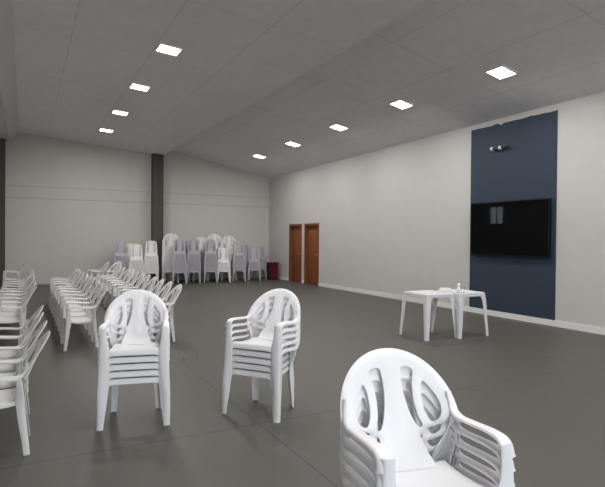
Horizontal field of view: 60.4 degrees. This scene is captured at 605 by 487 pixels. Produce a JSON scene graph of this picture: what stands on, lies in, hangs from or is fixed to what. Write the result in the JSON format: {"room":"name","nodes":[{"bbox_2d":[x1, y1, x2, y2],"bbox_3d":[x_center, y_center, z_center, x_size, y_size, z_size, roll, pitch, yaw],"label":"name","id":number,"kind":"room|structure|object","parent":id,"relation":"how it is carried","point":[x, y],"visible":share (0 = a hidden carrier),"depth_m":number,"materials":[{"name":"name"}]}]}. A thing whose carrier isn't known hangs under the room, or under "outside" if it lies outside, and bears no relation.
{"room":"community hall","nodes":[
{"label":"community hall","id":0,"kind":"room"},
{"bbox_2d":[0,138,5,286],"bbox_3d":[-9.714,-0.978,16.566,0.420,4.680,0.400,0,1,-28],"label":"column corner","id":1,"kind":"structure","parent":0,"point":[2,141],"depth_m":16.46,"materials":[{"name":"paint"}]},
{"bbox_2d":[5,133,268,282],"bbox_3d":[-5.732,-1.429,19.025,10.200,5.600,0.200,0,1,-28],"label":"wall","id":2,"kind":"structure","parent":0,"point":[68,204],"depth_m":18.22,"materials":[{"name":"paint"}]},
{"bbox_2d":[0,0,18,140],"bbox_3d":[-3.946,-3.393,6.061,0.930,0.470,24.500,0,1,-28],"label":"trim","id":3,"kind":"structure","parent":2,"relation":"attached to","point":[9,120],"depth_m":10.54,"materials":[{"name":"paint"}]},
{"bbox_2d":[31,276,266,283],"bbox_3d":[-5.519,1.347,19.059,9.344,0.050,0.014,0,1,-28],"label":"baseboard","id":4,"kind":"structure","parent":2,"relation":"attached to","point":[256,276],"depth_m":19.78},
{"bbox_2d":[164,0,430,154],"bbox_3d":[0.527,-3.431,8.449,0.030,0.750,24.500,0,1,-28],"label":"trim","id":5,"kind":"structure","parent":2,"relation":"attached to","point":[428,0],"depth_m":8.64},
{"bbox_2d":[151,153,163,281],"bbox_3d":[-5.295,-0.985,18.948,0.360,4.720,0.360,0,1,-28],"label":"column","id":6,"kind":"structure","parent":0,"point":[157,160],"depth_m":18.80,"materials":[{"name":"paint"}]},
{"bbox_2d":[12,0,427,154],"bbox_3d":[-1.522,-3.319,7.413,4.620,0.513,24.600,0,1,-28],"label":"ceiling","id":7,"kind":"structure","parent":0,"point":[77,61],"depth_m":9.10,"materials":[{"name":"paint"}]},
{"bbox_2d":[111,109,128,115],"bbox_3d":[-4.640,-3.333,13.230,0.371,0.061,0.370,0,1,-28],"label":"ceiling light","id":8,"kind":"object","parent":7,"relation":"attached to","point":[114,111],"visible":1,"depth_m":13.18,"materials":[{"name":"white"}]},
{"bbox_2d":[129,82,150,91],"bbox_3d":[-3.430,-3.299,10.963,0.371,0.061,0.370,0,1,-28],"label":"ceiling light","id":9,"kind":"object","parent":7,"relation":"attached to","point":[137,86],"visible":1,"depth_m":10.92,"materials":[{"name":"white"}]},
{"bbox_2d":[130,84,148,90],"bbox_3d":[-3.430,-3.299,10.963,0.334,0.022,0.334,6,-2,-28],"label":"diffuser","id":10,"kind":"object","parent":9,"relation":"attached to","point":[142,87],"depth_m":10.93,"materials":[{"name":"white"}]},
{"bbox_2d":[155,42,182,55],"bbox_3d":[-2.248,-3.265,8.749,0.371,0.061,0.370,0,1,-28],"label":"ceiling light","id":11,"kind":"object","parent":7,"relation":"attached to","point":[165,48],"visible":1,"depth_m":8.71,"materials":[{"name":"white"}]},
{"bbox_2d":[157,45,179,54],"bbox_3d":[-2.248,-3.265,8.749,0.334,0.022,0.334,6,-2,-28],"label":"diffuser","id":12,"kind":"object","parent":11,"relation":"attached to","point":[167,49],"depth_m":8.73,"materials":[{"name":"white"}]},
{"bbox_2d":[0,277,604,486],"bbox_3d":[-0.012,1.593,8.294,10.200,0.120,24.600,0,1,-28],"label":"floor","id":13,"kind":"structure","parent":0,"point":[541,386],"depth_m":5.24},
{"bbox_2d":[2,262,26,287],"bbox_3d":[-8.197,0.959,14.798,0.620,0.870,0.598,0,1,-32],"label":"armchair","id":14,"kind":"object","parent":13,"relation":"on","point":[19,271],"visible":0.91,"depth_m":14.71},
{"bbox_2d":[0,274,33,315],"bbox_3d":[-5.606,1.030,10.201,0.621,0.870,0.598,0,1,-27],"label":"armchair","id":15,"kind":"object","parent":13,"relation":"on","point":[20,287],"visible":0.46,"depth_m":10.34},
{"bbox_2d":[0,275,34,317],"bbox_3d":[-5.340,1.037,9.692,0.620,0.870,0.598,0,1,-30],"label":"armchair","id":16,"kind":"object","parent":13,"relation":"on","point":[21,289],"visible":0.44,"depth_m":9.81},
{"bbox_2d":[0,278,34,305],"bbox_3d":[-5.075,1.045,9.182,0.620,0.870,0.598,0,1,-28],"label":"armchair","id":17,"kind":"object","parent":13,"relation":"on","point":[32,280],"visible":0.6,"depth_m":9.26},
{"bbox_2d":[2,270,32,293],"bbox_3d":[-6.155,1.014,11.213,0.621,0.870,0.598,0,1,-29],"label":"armchair","id":18,"kind":"object","parent":13,"relation":"on","point":[30,273],"visible":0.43,"depth_m":11.32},
{"bbox_2d":[1,272,33,311],"bbox_3d":[-5.872,1.022,10.711,0.621,0.870,0.598,0,1,-26],"label":"armchair","id":19,"kind":"object","parent":13,"relation":"on","point":[23,284],"visible":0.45,"depth_m":10.81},
{"bbox_2d":[0,283,35,324],"bbox_3d":[-4.529,1.060,8.169,0.620,0.870,0.598,0,1,-27],"label":"armchair","id":20,"kind":"object","parent":13,"relation":"on","point":[2,314],"visible":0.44,"depth_m":8.21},
{"bbox_2d":[0,280,35,322],"bbox_3d":[-4.793,1.052,8.681,0.621,0.870,0.598,0,1,-29],"label":"armchair","id":21,"kind":"object","parent":13,"relation":"on","point":[33,283],"visible":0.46,"depth_m":8.66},
{"bbox_2d":[0,286,36,331],"bbox_3d":[-4.262,1.068,7.661,0.620,0.870,0.598,0,1,-29],"label":"armchair","id":22,"kind":"object","parent":13,"relation":"on","point":[20,318],"visible":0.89,"depth_m":7.54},
{"bbox_2d":[0,312,43,372],"bbox_3d":[-2.822,1.109,4.972,0.621,0.870,0.598,0,1,-27],"label":"armchair","id":23,"kind":"object","parent":13,"relation":"on","point":[3,367],"visible":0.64,"depth_m":4.92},
{"bbox_2d":[0,305,43,391],"bbox_3d":[-3.079,1.101,5.486,0.620,0.870,0.598,0,1,-28],"label":"armchair","id":24,"kind":"object","parent":13,"relation":"on","point":[4,354],"visible":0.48,"depth_m":5.53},
{"bbox_2d":[0,320,46,414],"bbox_3d":[-2.541,1.116,4.470,0.620,0.870,0.598,0,1,-26],"label":"armchair","id":25,"kind":"object","parent":13,"relation":"on","point":[6,384],"visible":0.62,"depth_m":4.60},
{"bbox_2d":[0,330,49,455],"bbox_3d":[-2.268,1.124,3.964,0.621,0.870,0.598,0,1,-27],"label":"armchair","id":26,"kind":"object","parent":13,"relation":"on","point":[16,396],"visible":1,"depth_m":3.84,"materials":[{"name":"plastic"}]},
{"bbox_2d":[48,268,76,303],"bbox_3d":[-5.668,1.007,12.317,0.620,0.870,0.598,0,1,-27],"label":"armchair","id":27,"kind":"object","parent":13,"relation":"on","point":[74,271],"visible":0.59,"depth_m":12.46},
{"bbox_2d":[48,269,79,306],"bbox_3d":[-5.399,1.014,11.804,0.621,0.870,0.598,0,1,-31],"label":"armchair","id":28,"kind":"object","parent":13,"relation":"on","point":[77,271],"visible":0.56,"depth_m":11.91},
{"bbox_2d":[49,270,80,312],"bbox_3d":[-5.138,1.022,11.285,0.621,0.870,0.598,0,1,-29],"label":"armchair","id":29,"kind":"object","parent":13,"relation":"on","point":[79,272],"visible":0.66,"depth_m":11.40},
{"bbox_2d":[51,272,84,316],"bbox_3d":[-4.856,1.030,10.778,0.621,0.870,0.598,0,1,-29],"label":"armchair","id":30,"kind":"object","parent":13,"relation":"on","point":[82,274],"visible":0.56,"depth_m":10.90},
{"bbox_2d":[52,274,87,320],"bbox_3d":[-4.575,1.038,10.271,0.621,0.870,0.598,0,1,-30],"label":"armchair","id":31,"kind":"object","parent":13,"relation":"on","point":[86,275],"visible":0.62,"depth_m":10.38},
{"bbox_2d":[54,276,90,325],"bbox_3d":[-4.307,1.046,9.756,0.621,0.870,0.598,0,1,-28],"label":"armchair","id":32,"kind":"object","parent":13,"relation":"on","point":[89,277],"visible":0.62,"depth_m":9.84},
{"bbox_2d":[55,278,94,330],"bbox_3d":[-4.032,1.053,9.246,0.621,0.870,0.598,0,1,-29],"label":"armchair","id":33,"kind":"object","parent":13,"relation":"on","point":[89,284],"visible":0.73,"depth_m":9.34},
{"bbox_2d":[58,280,98,336],"bbox_3d":[-3.755,1.061,8.736,0.620,0.870,0.598,0,1,-27],"label":"armchair","id":34,"kind":"object","parent":13,"relation":"on","point":[93,287],"visible":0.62,"depth_m":8.83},
{"bbox_2d":[59,283,102,343],"bbox_3d":[-3.484,1.069,8.223,0.621,0.870,0.598,0,1,-28],"label":"armchair","id":35,"kind":"object","parent":13,"relation":"on","point":[73,314],"visible":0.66,"depth_m":8.33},
{"bbox_2d":[60,286,106,350],"bbox_3d":[-3.226,1.076,7.704,0.620,0.870,0.598,0,1,-29],"label":"armchair","id":36,"kind":"object","parent":13,"relation":"on","point":[67,319],"visible":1,"depth_m":7.58,"materials":[{"name":"plastic"}]},
{"bbox_2d":[85,261,108,291],"bbox_3d":[-6.048,0.971,15.380,0.621,0.870,0.598,0,1,-34],"label":"armchair","id":37,"kind":"object","parent":13,"relation":"on","point":[107,263],"visible":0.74,"depth_m":15.43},
{"bbox_2d":[94,266,121,297],"bbox_3d":[-4.947,1.003,13.269,0.621,0.870,0.598,0,1,-30],"label":"armchair","id":38,"kind":"object","parent":13,"relation":"on","point":[119,267],"visible":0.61,"depth_m":13.39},
{"bbox_2d":[96,261,121,282],"bbox_3d":[-5.721,0.974,15.445,0.598,0.870,0.621,1,1,38],"label":"armchair","id":39,"kind":"object","parent":13,"relation":"on","point":[118,262],"visible":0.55,"depth_m":15.59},
{"bbox_2d":[97,267,124,303],"bbox_3d":[-4.676,1.011,12.756,0.620,0.870,0.598,0,1,-28],"label":"armchair","id":40,"kind":"object","parent":13,"relation":"on","point":[122,269],"visible":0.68,"depth_m":12.88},
{"bbox_2d":[100,268,129,306],"bbox_3d":[-4.391,1.019,12.251,0.620,0.870,0.598,0,1,-30],"label":"armchair","id":41,"kind":"object","parent":13,"relation":"on","point":[128,269],"visible":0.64,"depth_m":12.37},
{"bbox_2d":[103,269,133,308],"bbox_3d":[-4.124,1.026,11.736,0.621,0.870,0.598,0,1,-30],"label":"armchair","id":42,"kind":"object","parent":13,"relation":"on","point":[132,271],"visible":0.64,"depth_m":11.85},
{"bbox_2d":[107,271,138,307],"bbox_3d":[-3.861,1.034,11.219,0.620,0.870,0.598,0,1,-28],"label":"armchair","id":43,"kind":"object","parent":13,"relation":"on","point":[137,272],"visible":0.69,"depth_m":11.35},
{"bbox_2d":[111,273,144,302],"bbox_3d":[-3.581,1.042,10.711,0.621,0.870,0.598,0,1,-30],"label":"armchair","id":44,"kind":"object","parent":13,"relation":"on","point":[114,296],"visible":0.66,"depth_m":10.83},
{"bbox_2d":[96,317,169,430],"bbox_3d":[-1.504,1.123,4.693,0.598,0.870,0.620,0,1,-15],"label":"armchair","id":45,"kind":"object","parent":13,"relation":"on","point":[114,383],"visible":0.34,"depth_m":4.48,"materials":[{"name":"plastic"}]},
{"bbox_2d":[96,311,169,423],"bbox_3d":[-1.504,1.062,4.692,0.598,0.870,0.621,0,1,-15],"label":"armchair","id":46,"kind":"object","parent":45,"relation":"on","point":[139,372],"visible":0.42,"depth_m":4.46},
{"bbox_2d":[96,290,169,401],"bbox_3d":[-1.501,0.881,4.691,0.598,0.870,0.621,0,1,-15],"label":"armchair","id":47,"kind":"object","parent":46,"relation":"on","point":[136,341],"visible":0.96,"depth_m":4.74,"materials":[{"name":"plastic"}]},
{"bbox_2d":[96,298,169,408],"bbox_3d":[-1.502,0.942,4.692,0.598,0.870,0.620,0,1,-15],"label":"armchair","id":48,"kind":"object","parent":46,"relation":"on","point":[135,358],"visible":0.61,"depth_m":4.47,"materials":[{"name":"plastic"}]},
{"bbox_2d":[96,305,169,416],"bbox_3d":[-1.503,1.002,4.692,0.598,0.870,0.621,0,1,-15],"label":"armchair","id":49,"kind":"object","parent":46,"relation":"on","point":[137,365],"visible":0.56,"depth_m":4.47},
{"bbox_2d":[117,274,149,296],"bbox_3d":[-3.313,1.050,10.196,0.621,0.870,0.598,0,1,-27],"label":"armchair","id":50,"kind":"object","parent":13,"relation":"on","point":[147,276],"visible":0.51,"depth_m":10.34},
{"bbox_2d":[121,276,156,325],"bbox_3d":[-3.042,1.057,9.684,0.621,0.870,0.598,0,1,-29],"label":"armchair","id":51,"kind":"object","parent":13,"relation":"on","point":[153,279],"visible":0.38,"depth_m":9.82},
{"bbox_2d":[150,279,163,294],"bbox_3d":[-2.766,1.065,9.173,0.620,0.870,0.598,0,1,-26],"label":"armchair","id":52,"kind":"object","parent":13,"relation":"on","point":[161,281],"visible":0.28,"depth_m":9.30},
{"bbox_2d":[146,284,181,341],"bbox_3d":[-2.215,1.081,8.153,0.621,0.870,0.598,0,1,-29],"label":"armchair","id":53,"kind":"object","parent":13,"relation":"on","point":[179,286],"visible":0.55,"depth_m":8.12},
{"bbox_2d":[157,281,171,299],"bbox_3d":[-2.496,1.073,8.660,0.621,0.870,0.598,0,1,-28],"label":"armchair","id":54,"kind":"object","parent":13,"relation":"on","point":[169,284],"visible":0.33,"depth_m":8.77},
{"bbox_2d":[222,315,299,422],"bbox_3d":[-0.346,1.130,4.941,0.598,0.870,0.620,1,1,25],"label":"armchair","id":55,"kind":"object","parent":13,"relation":"on","point":[255,375],"visible":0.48,"depth_m":4.81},
{"bbox_2d":[222,289,299,395],"bbox_3d":[-0.344,0.888,4.939,0.598,0.870,0.621,1,1,25],"label":"armchair","id":56,"kind":"object","parent":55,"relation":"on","point":[269,339],"visible":0.91,"depth_m":4.94,"materials":[{"name":"plastic"}]},
{"bbox_2d":[222,303,299,408],"bbox_3d":[-0.345,1.010,4.940,0.598,0.870,0.621,1,1,25],"label":"armchair","id":57,"kind":"object","parent":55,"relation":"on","point":[240,358],"visible":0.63,"depth_m":4.77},
{"bbox_2d":[222,309,299,415],"bbox_3d":[-0.344,1.070,4.942,0.598,0.870,0.621,1,1,25],"label":"armchair","id":58,"kind":"object","parent":55,"relation":"on","point":[235,364],"visible":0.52,"depth_m":4.77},
{"bbox_2d":[222,296,300,401],"bbox_3d":[-0.343,0.949,4.941,0.598,0.870,0.621,1,1,25],"label":"armchair","id":59,"kind":"object","parent":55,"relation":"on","point":[235,351],"visible":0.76,"depth_m":4.80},
{"bbox_2d":[266,262,278,279],"bbox_3d":[-1.160,1.063,20.107,0.410,0.672,0.360,0,1,-24],"label":"bin","id":60,"kind":"object","parent":13,"relation":"on","point":[272,267],"visible":1,"depth_m":19.97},
{"bbox_2d":[339,403,496,486],"bbox_3d":[0.472,1.166,2.192,0.598,0.870,0.620,0,1,-16],"label":"armchair","id":61,"kind":"object","parent":13,"relation":"on","point":[467,473],"visible":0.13,"depth_m":2.25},
{"bbox_2d":[340,390,499,486],"bbox_3d":[0.473,1.109,2.192,0.598,0.870,0.621,0,1,-16],"label":"armchair","id":62,"kind":"object","parent":61,"relation":"on","point":[357,480],"visible":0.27,"depth_m":2.23,"materials":[{"name":"plastic"}]},
{"bbox_2d":[340,378,514,486],"bbox_3d":[0.473,1.052,2.191,0.598,0.870,0.620,0,1,-16],"label":"armchair","id":63,"kind":"object","parent":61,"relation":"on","point":[353,461],"visible":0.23,"depth_m":2.29,"materials":[{"name":"plastic"}]},
{"bbox_2d":[340,348,515,486],"bbox_3d":[0.475,0.938,2.191,0.598,0.870,0.620,0,1,-16],"label":"armchair","id":64,"kind":"object","parent":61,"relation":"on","point":[401,457],"visible":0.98,"depth_m":2.32,"materials":[{"name":"plastic"}]},
{"bbox_2d":[340,366,515,486],"bbox_3d":[0.475,0.995,2.192,0.598,0.870,0.620,0,1,-16],"label":"armchair","id":65,"kind":"object","parent":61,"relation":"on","point":[351,445],"visible":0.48,"depth_m":2.35,"materials":[{"name":"plastic"}]},
{"bbox_2d":[399,290,456,340],"bbox_3d":[2.104,1.181,8.703,0.682,0.732,0.682,0,1,-29],"label":"plastic table","id":66,"kind":"object","parent":13,"relation":"on","point":[427,296],"visible":0.98,"depth_m":8.54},
{"bbox_2d":[431,289,488,338],"bbox_3d":[2.687,1.185,8.901,0.682,0.732,0.682,0,1,-28],"label":"plastic table","id":67,"kind":"object","parent":13,"relation":"on","point":[459,297],"visible":0.93,"depth_m":8.61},
{"bbox_2d":[172,0,604,177],"bbox_3d":[2.512,-3.110,9.570,4.570,1.305,24.600,0,1,-28],"label":"ceiling","id":68,"kind":"structure","parent":0,"point":[435,58],"depth_m":9.76,"materials":[{"name":"paint"}]},
{"bbox_2d":[329,123,348,130],"bbox_3d":[0.923,-2.973,13.293,0.369,0.102,0.370,0,1,-28],"label":"ceiling light","id":69,"kind":"object","parent":68,"relation":"attached to","point":[336,126],"visible":1,"depth_m":13.25,"materials":[{"name":"white"}]},
{"bbox_2d":[331,125,346,130],"bbox_3d":[0.923,-2.973,13.293,0.334,0.022,0.334,13,-5,-28],"label":"diffuser","id":70,"kind":"object","parent":69,"relation":"attached to","point":[338,127],"depth_m":13.28,"materials":[{"name":"white"}]},
{"bbox_2d":[389,99,413,108],"bbox_3d":[2.106,-2.967,11.078,0.369,0.102,0.370,0,1,-28],"label":"ceiling light","id":71,"kind":"object","parent":68,"relation":"attached to","point":[402,104],"visible":1,"depth_m":11.04,"materials":[{"name":"white"}]},
{"bbox_2d":[392,101,411,108],"bbox_3d":[2.106,-2.967,11.078,0.334,0.022,0.334,13,-5,-28],"label":"diffuser","id":72,"kind":"object","parent":71,"relation":"attached to","point":[399,104],"depth_m":11.06,"materials":[{"name":"white"}]},
{"bbox_2d":[485,65,517,79],"bbox_3d":[3.407,-2.935,8.917,0.369,0.102,0.370,0,1,-28],"label":"ceiling light","id":73,"kind":"object","parent":68,"relation":"attached to","point":[500,72],"visible":1,"depth_m":8.89,"materials":[{"name":"white"}]},
{"bbox_2d":[487,67,514,78],"bbox_3d":[3.407,-2.935,8.917,0.334,0.022,0.334,13,-5,-28],"label":"diffuser","id":74,"kind":"object","parent":73,"relation":"attached to","point":[497,72],"depth_m":8.90,"materials":[{"name":"white"}]},
{"bbox_2d":[269,91,604,327],"bbox_3d":[4.419,-0.753,10.624,0.200,4.600,24.600,0,1,-28],"label":"wall","id":75,"kind":"structure","parent":0,"point":[395,220],"depth_m":12.95,"materials":[{"name":"paint"}]},
{"bbox_2d":[289,224,301,282],"bbox_3d":[-0.197,0.350,19.213,0.177,2.135,1.000,0,1,-28],"label":"door","id":76,"kind":"structure","parent":75,"relation":"in","point":[295,230],"depth_m":19.37,"materials":[{"name":"brown wood"}]},
{"bbox_2d":[304,223,318,285],"bbox_3d":[0.380,0.366,18.132,0.177,2.135,1.030,0,1,-28],"label":"door","id":77,"kind":"structure","parent":75,"relation":"in","point":[311,230],"depth_m":18.29,"materials":[{"name":"brown wood"}]},
{"bbox_2d":[278,276,604,334],"bbox_3d":[4.351,1.491,10.508,0.016,0.115,24.400,0,1,-28],"label":"baseboard","id":78,"kind":"structure","parent":75,"relation":"attached to","point":[597,330],"depth_m":11.02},
{"bbox_2d":[469,110,557,319],"bbox_3d":[4.260,-0.547,10.695,0.012,3.955,2.130,0,1,-28],"label":"wall panel","id":79,"kind":"object","parent":75,"relation":"attached to","point":[526,168],"visible":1,"depth_m":10.52,"materials":[{"name":"blue paint"}]},
{"bbox_2d":[470,198,550,257],"bbox_3d":[4.218,-0.305,10.671,0.084,1.130,1.950,0,1,-28],"label":"television","id":80,"kind":"object","parent":79,"relation":"attached to","point":[516,228],"visible":1,"depth_m":10.53,"materials":[{"name":"black plastic"}]},
{"bbox_3d":[-4.717,0.256,18.607,0.598,0.870,0.621,0,1,-14],"label":"armchair","id":81,"kind":"object","parent":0,"visible":0},
{"bbox_2d":[162,237,176,260],"bbox_3d":[-4.717,0.193,18.606,0.598,0.870,0.621,0,1,-14],"label":"armchair","id":82,"kind":"object","parent":81,"relation":"on","point":[168,237],"visible":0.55,"depth_m":18.67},
{"bbox_2d":[162,235,175,259],"bbox_3d":[-4.716,0.130,18.606,0.598,0.870,0.620,0,1,-14],"label":"armchair","id":83,"kind":"object","parent":82,"relation":"on","point":[168,235],"visible":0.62,"depth_m":18.69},
{"bbox_2d":[162,233,178,257],"bbox_3d":[-4.716,0.067,18.605,0.598,0.870,0.620,0,1,-14],"label":"armchair","id":84,"kind":"object","parent":83,"relation":"on","point":[170,243],"visible":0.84,"depth_m":18.73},
{"bbox_3d":[-3.785,0.256,19.365,0.598,0.870,0.620,0,1,-12],"label":"armchair","id":85,"kind":"object","parent":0,"visible":0},
{"bbox_2d":[196,237,207,250],"bbox_3d":[-3.784,0.193,19.365,0.598,0.870,0.621,0,1,-12],"label":"armchair","id":86,"kind":"object","parent":85,"relation":"on","point":[201,247],"visible":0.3,"depth_m":19.54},
{"bbox_3d":[-3.312,0.511,19.543,0.598,0.870,0.620,0,1,-11],"label":"armchair","id":87,"kind":"object","parent":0,"visible":0},
{"bbox_3d":[-3.312,0.448,19.541,0.598,0.870,0.621,0,1,-11],"label":"armchair","id":88,"kind":"object","parent":87,"relation":"on","visible":0},
{"bbox_2d":[207,234,222,249],"bbox_3d":[-3.308,0.070,19.538,0.598,0.870,0.620,0,1,-11],"label":"armchair","id":89,"kind":"object","parent":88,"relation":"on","point":[213,235],"visible":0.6,"depth_m":19.73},
{"bbox_3d":[-2.817,0.574,19.887,0.598,0.870,0.621,0,1,-10],"label":"armchair","id":90,"kind":"object","parent":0,"visible":0},
{"bbox_3d":[-2.817,0.511,19.886,0.598,0.870,0.621,0,1,-10],"label":"armchair","id":91,"kind":"object","parent":90,"relation":"on","visible":0},
{"bbox_2d":[222,236,236,251],"bbox_3d":[-2.814,0.133,19.882,0.598,0.870,0.621,0,1,-10],"label":"armchair","id":92,"kind":"object","parent":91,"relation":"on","point":[228,245],"visible":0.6,"depth_m":20.03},
{"bbox_3d":[-6.111,0.549,17.526,0.502,0.924,0.598,0,1,-19],"label":"chair","id":93,"kind":"object","parent":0,"visible":0},
{"bbox_2d":[113,244,126,270],"bbox_3d":[-6.111,0.487,17.525,0.502,0.924,0.598,0,1,-19],"label":"chair","id":94,"kind":"object","parent":93,"relation":"on","point":[117,244],"visible":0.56,"depth_m":17.31,"materials":[{"name":"grey plastic"}]},
{"bbox_2d":[114,242,127,268],"bbox_3d":[-6.111,0.425,17.524,0.502,0.924,0.598,0,1,-19],"label":"chair","id":95,"kind":"object","parent":94,"relation":"on","point":[118,242],"visible":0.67,"depth_m":17.31,"materials":[{"name":"grey plastic"}]},
{"bbox_2d":[113,241,128,267],"bbox_3d":[-6.109,0.363,17.524,0.502,0.924,0.598,0,1,-19],"label":"chair","id":96,"kind":"object","parent":95,"relation":"on","point":[120,253],"visible":0.93,"depth_m":17.67,"materials":[{"name":"grey plastic"}]},
{"bbox_3d":[-5.583,0.679,17.469,0.502,0.924,0.598,0,1,-17],"label":"chair","id":97,"kind":"object","parent":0,"visible":0},
{"bbox_2d":[129,248,142,275],"bbox_3d":[-5.582,0.617,17.469,0.502,0.924,0.598,0,1,-17],"label":"chair","id":98,"kind":"object","parent":97,"relation":"on","point":[132,248],"visible":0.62,"depth_m":17.24,"materials":[{"name":"white plastic"}]},
{"bbox_2d":[130,246,143,272],"bbox_3d":[-5.582,0.555,17.468,0.502,0.924,0.598,0,1,-17],"label":"chair","id":99,"kind":"object","parent":98,"relation":"on","point":[133,246],"visible":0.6,"depth_m":17.25,"materials":[{"name":"white plastic"}]},
{"bbox_2d":[129,244,143,271],"bbox_3d":[-5.581,0.493,17.468,0.502,0.924,0.598,0,1,-17],"label":"chair","id":100,"kind":"object","parent":99,"relation":"on","point":[136,257],"visible":0.93,"depth_m":17.62,"materials":[{"name":"white plastic"}]},
{"bbox_3d":[-5.164,0.617,17.749,0.502,0.924,0.598,0,1,-16],"label":"chair","id":101,"kind":"object","parent":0,"visible":0},
{"bbox_2d":[144,246,158,273],"bbox_3d":[-5.162,0.555,17.749,0.502,0.924,0.598,0,1,-16],"label":"chair","id":102,"kind":"object","parent":101,"relation":"on","point":[147,246],"visible":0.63,"depth_m":17.52,"materials":[{"name":"white plastic"}]},
{"bbox_2d":[144,244,158,271],"bbox_3d":[-5.162,0.493,17.748,0.502,0.924,0.598,0,1,-16],"label":"chair","id":103,"kind":"object","parent":102,"relation":"on","point":[148,244],"visible":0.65,"depth_m":17.51,"materials":[{"name":"white plastic"}]},
{"bbox_2d":[144,243,158,269],"bbox_3d":[-5.162,0.431,17.747,0.502,0.924,0.598,0,1,-16],"label":"chair","id":104,"kind":"object","parent":103,"relation":"on","point":[147,243],"visible":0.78,"depth_m":17.52,"materials":[{"name":"white plastic"}]},
{"bbox_2d":[144,241,158,267],"bbox_3d":[-5.160,0.369,17.747,0.502,0.924,0.598,0,1,-16],"label":"chair","id":105,"kind":"object","parent":104,"relation":"on","point":[150,253],"visible":0.97,"depth_m":17.89,"materials":[{"name":"white plastic"}]},
{"bbox_3d":[-4.291,0.497,18.133,0.502,0.924,0.598,0,1,-14],"label":"chair","id":106,"kind":"object","parent":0,"visible":0},
{"bbox_2d":[172,243,186,269],"bbox_3d":[-4.289,0.435,18.133,0.502,0.924,0.598,0,1,-14],"label":"chair","id":107,"kind":"object","parent":106,"relation":"on","point":[175,243],"visible":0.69,"depth_m":17.89,"materials":[{"name":"grey plastic"}]},
{"bbox_2d":[172,241,186,267],"bbox_3d":[-4.289,0.373,18.133,0.502,0.924,0.598,0,1,-14],"label":"chair","id":108,"kind":"object","parent":107,"relation":"on","point":[175,241],"visible":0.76,"depth_m":17.90,"materials":[{"name":"grey plastic"}]},
{"bbox_2d":[172,239,186,265],"bbox_3d":[-4.289,0.311,18.132,0.502,0.924,0.598,0,1,-14],"label":"chair","id":109,"kind":"object","parent":108,"relation":"on","point":[179,251],"visible":0.98,"depth_m":18.28,"materials":[{"name":"grey plastic"}]},
{"bbox_3d":[-3.869,0.435,18.471,0.502,0.924,0.598,0,1,-13],"label":"chair","id":110,"kind":"object","parent":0,"visible":0},
{"bbox_2d":[187,241,200,267],"bbox_3d":[-3.868,0.373,18.471,0.502,0.924,0.598,0,1,-13],"label":"chair","id":111,"kind":"object","parent":110,"relation":"on","point":[190,241],"visible":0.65,"depth_m":18.23,"materials":[{"name":"grey plastic"}]},
{"bbox_2d":[187,239,200,265],"bbox_3d":[-3.868,0.311,18.470,0.502,0.924,0.598,0,1,-13],"label":"chair","id":112,"kind":"object","parent":111,"relation":"on","point":[193,251],"visible":0.94,"depth_m":18.62,"materials":[{"name":"grey plastic"}]},
{"bbox_3d":[-3.322,0.374,18.807,0.502,0.924,0.598,0,1,-12],"label":"chair","id":113,"kind":"object","parent":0,"visible":0},
{"bbox_2d":[204,239,217,264],"bbox_3d":[-3.322,0.312,18.806,0.502,0.924,0.598,0,1,-12],"label":"chair","id":114,"kind":"object","parent":113,"relation":"on","point":[210,251],"visible":0.97,"depth_m":18.96,"materials":[{"name":"grey plastic"}]},
{"bbox_3d":[-2.872,0.811,18.941,0.502,0.924,0.598,0,1,-11],"label":"chair","id":115,"kind":"object","parent":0,"visible":0},
{"bbox_2d":[218,251,230,276],"bbox_3d":[-2.872,0.749,18.940,0.502,0.924,0.598,0,1,-11],"label":"chair","id":116,"kind":"object","parent":115,"relation":"on","point":[220,251],"visible":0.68,"depth_m":18.70,"materials":[{"name":"white plastic"}]},
{"bbox_2d":[218,250,230,275],"bbox_3d":[-2.871,0.687,18.939,0.502,0.924,0.598,0,1,-11],"label":"chair","id":117,"kind":"object","parent":116,"relation":"on","point":[220,250],"visible":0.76,"depth_m":18.70,"materials":[{"name":"white plastic"}]},
{"bbox_2d":[218,248,230,273],"bbox_3d":[-2.870,0.625,18.939,0.502,0.924,0.598,0,1,-11],"label":"chair","id":118,"kind":"object","parent":117,"relation":"on","point":[223,259],"visible":0.89,"depth_m":19.09,"materials":[{"name":"white plastic"}]},
{"bbox_3d":[-2.373,0.500,19.429,0.502,0.924,0.598,0,1,-10],"label":"chair","id":119,"kind":"object","parent":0,"visible":0},
{"bbox_2d":[232,243,245,267],"bbox_3d":[-2.371,0.438,19.429,0.502,0.924,0.598,0,1,-10],"label":"chair","id":120,"kind":"object","parent":119,"relation":"on","point":[241,243],"visible":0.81,"depth_m":19.18,"materials":[{"name":"grey plastic"}]},
{"bbox_2d":[232,241,245,265],"bbox_3d":[-2.372,0.376,19.427,0.502,0.924,0.598,0,1,-10],"label":"chair","id":121,"kind":"object","parent":120,"relation":"on","point":[238,252],"visible":0.94,"depth_m":19.58,"materials":[{"name":"grey plastic"}]},
{"bbox_3d":[-1.847,0.687,19.780,0.502,0.924,0.598,0,1,-9],"label":"chair","id":122,"kind":"object","parent":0,"visible":0},
{"bbox_2d":[247,248,260,272],"bbox_3d":[-1.846,0.625,19.780,0.502,0.924,0.598,0,1,-9],"label":"chair","id":123,"kind":"object","parent":122,"relation":"on","point":[253,258],"visible":0.97,"depth_m":19.93,"materials":[{"name":"grey plastic"}]},
{"bbox_3d":[-1.703,0.617,20.616,0.502,0.924,0.598,0,1,-9],"label":"chair","id":124,"kind":"object","parent":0,"visible":0},
{"bbox_2d":[255,246,265,269],"bbox_3d":[-1.703,0.555,20.615,0.502,0.924,0.598,0,1,-9],"label":"chair","id":125,"kind":"object","parent":124,"relation":"on","point":[258,247],"visible":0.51,"depth_m":20.79,"materials":[{"name":"grey plastic"}]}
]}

